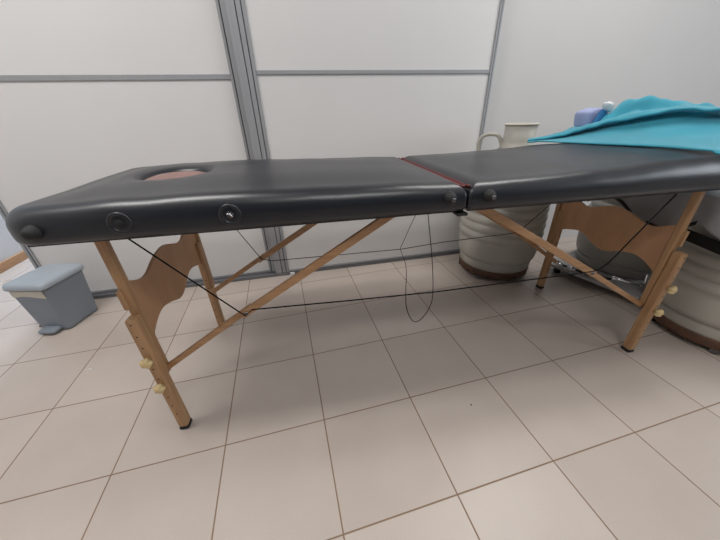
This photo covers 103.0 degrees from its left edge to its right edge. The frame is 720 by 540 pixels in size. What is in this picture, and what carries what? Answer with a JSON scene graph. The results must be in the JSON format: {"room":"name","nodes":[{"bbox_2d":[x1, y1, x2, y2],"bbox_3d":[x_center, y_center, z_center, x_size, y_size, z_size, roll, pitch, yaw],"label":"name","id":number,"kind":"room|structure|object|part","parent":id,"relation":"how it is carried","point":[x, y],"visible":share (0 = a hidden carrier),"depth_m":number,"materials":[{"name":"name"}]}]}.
{"room":"massage room","nodes":[
{"label":"massage room","id":0,"kind":"room"},
{"bbox_2d":[0,214,22,261],"bbox_3d":[-2.373,-0.539,0.242,0.100,2.750,6.200,-9,29,-12],"label":"wall","id":1,"kind":"structure","parent":0,"point":[9,247],"depth_m":2.19,"materials":[{"name":"white paint"}]},
{"bbox_2d":[0,250,27,273],"bbox_3d":[-2.745,-0.184,2.429,0.015,0.065,2.400,-9,29,-12],"label":"baseboard","id":2,"kind":"structure","parent":1,"relation":"attached to","point":[21,256],"depth_m":2.20,"materials":[{"name":"orange wood"}]},
{"bbox_2d":[0,236,719,539],"bbox_3d":[0.708,0.256,1.595,6.400,0.100,6.200,-9,29,-12],"label":"floor","id":3,"kind":"structure","parent":0,"point":[348,420],"depth_m":1.02,"materials":[{"name":"beige tile"}]},
{"bbox_2d":[2,263,97,333],"bbox_3d":[-1.607,0.146,1.512,0.223,0.295,0.265,-1,28,2],"label":"pedal bin","id":4,"kind":"object","parent":3,"relation":"on","point":[58,296],"visible":1,"depth_m":1.46,"materials":[{"name":"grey plastic"}]},
{"bbox_3d":[-1.605,0.028,1.459,0.212,0.038,0.244,-1,28,2],"label":"lid","id":5,"kind":"part","parent":4,"relation":"part of","materials":[{"name":"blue plastic"}]},
{"bbox_2d":[0,0,504,298],"bbox_3d":[-0.627,-1.291,1.585,2.719,2.700,0.642,-7,29,-10],"label":"sliding door","id":6,"kind":"structure","parent":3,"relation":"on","point":[91,90],"depth_m":1.48,"materials":[{"name":"white laminate"}]},
{"bbox_3d":[-1.279,-1.566,0.976,1.241,1.498,0.012,-7,29,-10],"label":"panel","id":7,"kind":"part","parent":6,"relation":"part of","materials":[{"name":"white laminate"}]},
{"bbox_3d":[-1.258,-0.897,1.338,1.241,0.023,0.026,-7,29,-10],"label":"rail","id":8,"kind":"part","parent":6,"relation":"part of","materials":[{"name":"metal"}]},
{"bbox_3d":[-1.243,-0.407,1.602,1.241,1.091,0.012,-7,29,-10],"label":"panel","id":9,"kind":"part","parent":6,"relation":"part of","materials":[{"name":"white laminate"}]},
{"bbox_3d":[-1.228,0.078,1.866,1.241,0.015,0.026,-7,29,-10],"label":"rail","id":10,"kind":"part","parent":6,"relation":"part of","materials":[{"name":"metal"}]},
{"bbox_3d":[0.093,-1.730,1.189,1.294,1.486,0.012,-7,29,-10],"label":"panel","id":11,"kind":"part","parent":6,"relation":"part of","materials":[{"name":"white laminate"}]},
{"bbox_3d":[0.113,-1.069,1.548,1.294,0.019,0.026,-7,29,-10],"label":"rail","id":12,"kind":"part","parent":6,"relation":"part of","materials":[{"name":"metal"}]},
{"bbox_3d":[0.129,-0.573,1.815,1.294,1.107,0.012,-7,29,-10],"label":"panel","id":13,"kind":"part","parent":6,"relation":"part of","materials":[{"name":"white laminate"}]},
{"bbox_3d":[0.143,-0.080,2.082,1.294,0.015,0.026,-7,29,-10],"label":"rail","id":14,"kind":"part","parent":6,"relation":"part of","materials":[{"name":"metal"}]},
{"bbox_2d":[5,143,719,429],"bbox_3d":[0.212,-0.024,1.168,2.098,0.824,0.660,-6,29,-8],"label":"massage table","id":15,"kind":"object","parent":3,"relation":"on","point":[187,200],"visible":0.98,"depth_m":0.82,"materials":[{"name":"black leather"}]},
{"bbox_2d":[106,212,132,234],"bbox_3d":[-0.527,-0.102,0.629,0.051,0.051,0.008,-6,29,-8],"label":"socket","id":16,"kind":"object","parent":15,"relation":"attached to","point":[117,223],"depth_m":0.63,"materials":[{"name":"black plastic"}]},
{"bbox_2d":[114,219,124,227],"bbox_3d":[-0.526,-0.101,0.626,0.020,0.020,0.007,-6,29,-8],"label":"socket","id":17,"kind":"object","parent":15,"relation":"attached to","point":[118,223],"depth_m":0.62,"materials":[{"name":"black rubber"}]},
{"bbox_3d":[-0.637,0.120,0.819,0.029,0.479,0.024,-6,29,-8],"label":"leg","id":18,"kind":"part","parent":15,"relation":"part of","materials":[{"name":"brown wood"}]},
{"bbox_3d":[-0.618,0.270,0.832,0.033,0.034,0.027,-6,29,-8],"label":"knob","id":19,"kind":"part","parent":15,"relation":"part of","materials":[{"name":"yellow plastic"}]},
{"bbox_3d":[-0.616,0.364,0.883,0.033,0.034,0.027,-6,29,-8],"label":"knob","id":20,"kind":"part","parent":15,"relation":"part of","materials":[{"name":"yellow plastic"}]},
{"bbox_3d":[-0.683,-0.005,1.047,0.012,0.245,0.512,-6,29,-8],"label":"stretcher panel","id":21,"kind":"part","parent":15,"relation":"part of","materials":[{"name":"brown wood"}]},
{"bbox_3d":[-0.731,-0.131,1.288,0.029,0.479,0.024,-6,29,-8],"label":"leg","id":22,"kind":"part","parent":15,"relation":"part of","materials":[{"name":"brown wood"}]},
{"bbox_2d":[218,204,241,225],"bbox_3d":[-0.299,-0.128,0.661,0.051,0.051,0.008,-6,29,-8],"label":"socket","id":23,"kind":"object","parent":15,"relation":"attached to","point":[228,214],"depth_m":0.66,"materials":[{"name":"black plastic"}]},
{"bbox_2d":[225,211,234,218],"bbox_3d":[-0.299,-0.126,0.658,0.020,0.020,0.007,-6,29,-8],"label":"socket","id":24,"kind":"object","parent":15,"relation":"attached to","point":[228,214],"depth_m":0.66,"materials":[{"name":"silver metal"}]},
{"bbox_2d":[5,157,466,245],"bbox_3d":[-0.302,-0.287,0.930,1.074,0.100,0.620,-6,29,-8],"label":"cushion","id":25,"kind":"object","parent":15,"relation":"on","point":[217,196],"depth_m":0.69,"materials":[{"name":"black leather"}]},
{"bbox_3d":[-0.285,-0.243,0.957,1.020,0.009,0.580,-6,29,-8],"label":"board","id":26,"kind":"part","parent":15,"relation":"part of","materials":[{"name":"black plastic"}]},
{"bbox_3d":[0.241,-0.101,1.078,0.154,0.384,0.513,1,29,5],"label":"closing cord","id":27,"kind":"part","parent":15,"relation":"part of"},
{"bbox_3d":[1.070,-0.325,1.545,0.039,0.479,0.024,-6,29,-8],"label":"leg","id":28,"kind":"part","parent":15,"relation":"part of","materials":[{"name":"brown wood"}]},
{"bbox_2d":[402,143,719,209],"bbox_3d":[0.732,-0.400,1.076,1.020,0.103,0.620,-6,29,-8],"label":"cushion","id":29,"kind":"object","parent":15,"relation":"on","point":[542,174],"depth_m":0.83,"materials":[{"name":"black leather"}]},
{"bbox_3d":[0.730,-0.352,1.102,0.989,0.009,0.580,-6,29,-8],"label":"board","id":30,"kind":"part","parent":15,"relation":"part of","materials":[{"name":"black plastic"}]},
{"bbox_3d":[1.118,-0.200,1.304,0.017,0.245,0.512,-6,29,-8],"label":"stretcher panel","id":31,"kind":"part","parent":15,"relation":"part of","materials":[{"name":"brown wood"}]},
{"bbox_2d":[527,95,719,154],"bbox_3d":[1.139,-0.560,1.093,0.605,0.194,0.682,-9,29,-12],"label":"cloth","id":32,"kind":"object","parent":15,"relation":"on","point":[647,121],"visible":1,"depth_m":1.09,"materials":[{"name":"fabric"}]},
{"bbox_2d":[574,108,601,126],"bbox_3d":[1.057,-0.701,1.323,0.108,0.085,0.096,-9,29,-12],"label":"folded towel","id":33,"kind":"object","parent":32,"relation":"on","point":[585,116],"visible":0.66,"depth_m":1.29,"materials":[{"name":"purple fabric"}]},
{"bbox_2d":[592,109,607,122],"bbox_3d":[1.074,-0.675,1.265,0.090,0.068,0.032,-9,29,-12],"label":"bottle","id":34,"kind":"object","parent":32,"relation":"on","point":[602,113],"visible":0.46,"depth_m":1.25,"materials":[{"name":"plastic"}]},
{"bbox_2d":[602,102,614,112],"bbox_3d":[1.073,-0.706,1.241,0.045,0.043,0.038,-9,29,-12],"label":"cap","id":35,"kind":"object","parent":34,"relation":"on","point":[608,106],"visible":1,"depth_m":1.23,"materials":[{"name":"plastic"}]},
{"bbox_3d":[1.188,0.169,1.140,0.033,0.034,0.027,-6,29,-8],"label":"knob","id":36,"kind":"part","parent":15,"relation":"part of","materials":[{"name":"yellow plastic"}]},
{"bbox_3d":[1.185,0.075,1.089,0.033,0.034,0.027,-6,29,-8],"label":"knob","id":37,"kind":"part","parent":15,"relation":"part of","materials":[{"name":"yellow plastic"}]},
{"bbox_3d":[1.164,-0.074,1.076,0.039,0.479,0.024,-6,29,-8],"label":"leg","id":38,"kind":"part","parent":15,"relation":"part of","materials":[{"name":"brown wood"}]},
{"bbox_2d":[459,123,549,280],"bbox_3d":[0.899,-0.413,1.780,0.498,0.889,0.498,-13,31,-21],"label":"vase","id":39,"kind":"object","parent":3,"relation":"on","point":[507,256],"visible":0.58,"depth_m":1.69,"materials":[{"name":"ceramic"}]},
{"bbox_3d":[0.762,-0.731,1.672,0.153,0.133,0.025,12,31,23],"label":"handle","id":40,"kind":"part","parent":39,"relation":"part of","materials":[{"name":"beige ceramic"}]},
{"bbox_2d":[551,250,648,299],"bbox_3d":[1.633,-0.005,1.852,0.644,0.064,0.500,-16,31,-24],"label":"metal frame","id":41,"kind":"object","parent":3,"relation":"on","point":[636,292],"visible":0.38,"depth_m":1.69,"materials":[{"name":"silver metal"}]},
{"bbox_2d":[553,260,649,286],"bbox_3d":[1.396,0.003,1.688,0.446,0.085,0.067,24,38,39],"label":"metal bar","id":42,"kind":"object","parent":41,"relation":"on","point":[613,278],"visible":0.83,"depth_m":1.61,"materials":[{"name":"silver metal"}]},
{"bbox_2d":[576,199,651,279],"bbox_3d":[1.676,-0.308,1.722,0.536,0.586,0.536,-13,31,-21],"label":"vessel","id":43,"kind":"object","parent":41,"relation":"on","point":[628,265],"visible":0.11,"depth_m":1.69,"materials":[{"name":"ceramic"}]},
{"bbox_2d":[651,223,719,354],"bbox_3d":[1.694,-0.017,1.231,0.570,0.672,0.570,5,29,12],"label":"pot","id":44,"kind":"object","parent":3,"relation":"on","point":[692,313],"visible":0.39,"depth_m":1.23,"materials":[{"name":"ceramic"}]},
{"bbox_2d":[587,190,719,239],"bbox_3d":[1.669,-0.315,1.252,0.824,0.212,0.711,-6,29,-8],"label":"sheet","id":45,"kind":"object","parent":44,"relation":"on","point":[707,214],"visible":0.38,"depth_m":1.17,"materials":[{"name":"grey fabric"}]},
{"bbox_2d":[686,229,719,254],"bbox_3d":[1.405,-0.110,1.162,0.006,0.058,0.169,-4,28,-4],"label":"strap","id":46,"kind":"object","parent":44,"relation":"attached to","point":[705,242],"visible":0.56,"depth_m":1.17,"materials":[{"name":"rubber"}]},
{"bbox_2d":[481,0,719,239],"bbox_3d":[2.123,-1.562,1.879,2.817,2.750,0.095,-7,29,-10],"label":"wall","id":47,"kind":"structure","parent":0,"point":[555,60],"depth_m":1.80,"materials":[{"name":"white paint"}]}
]}

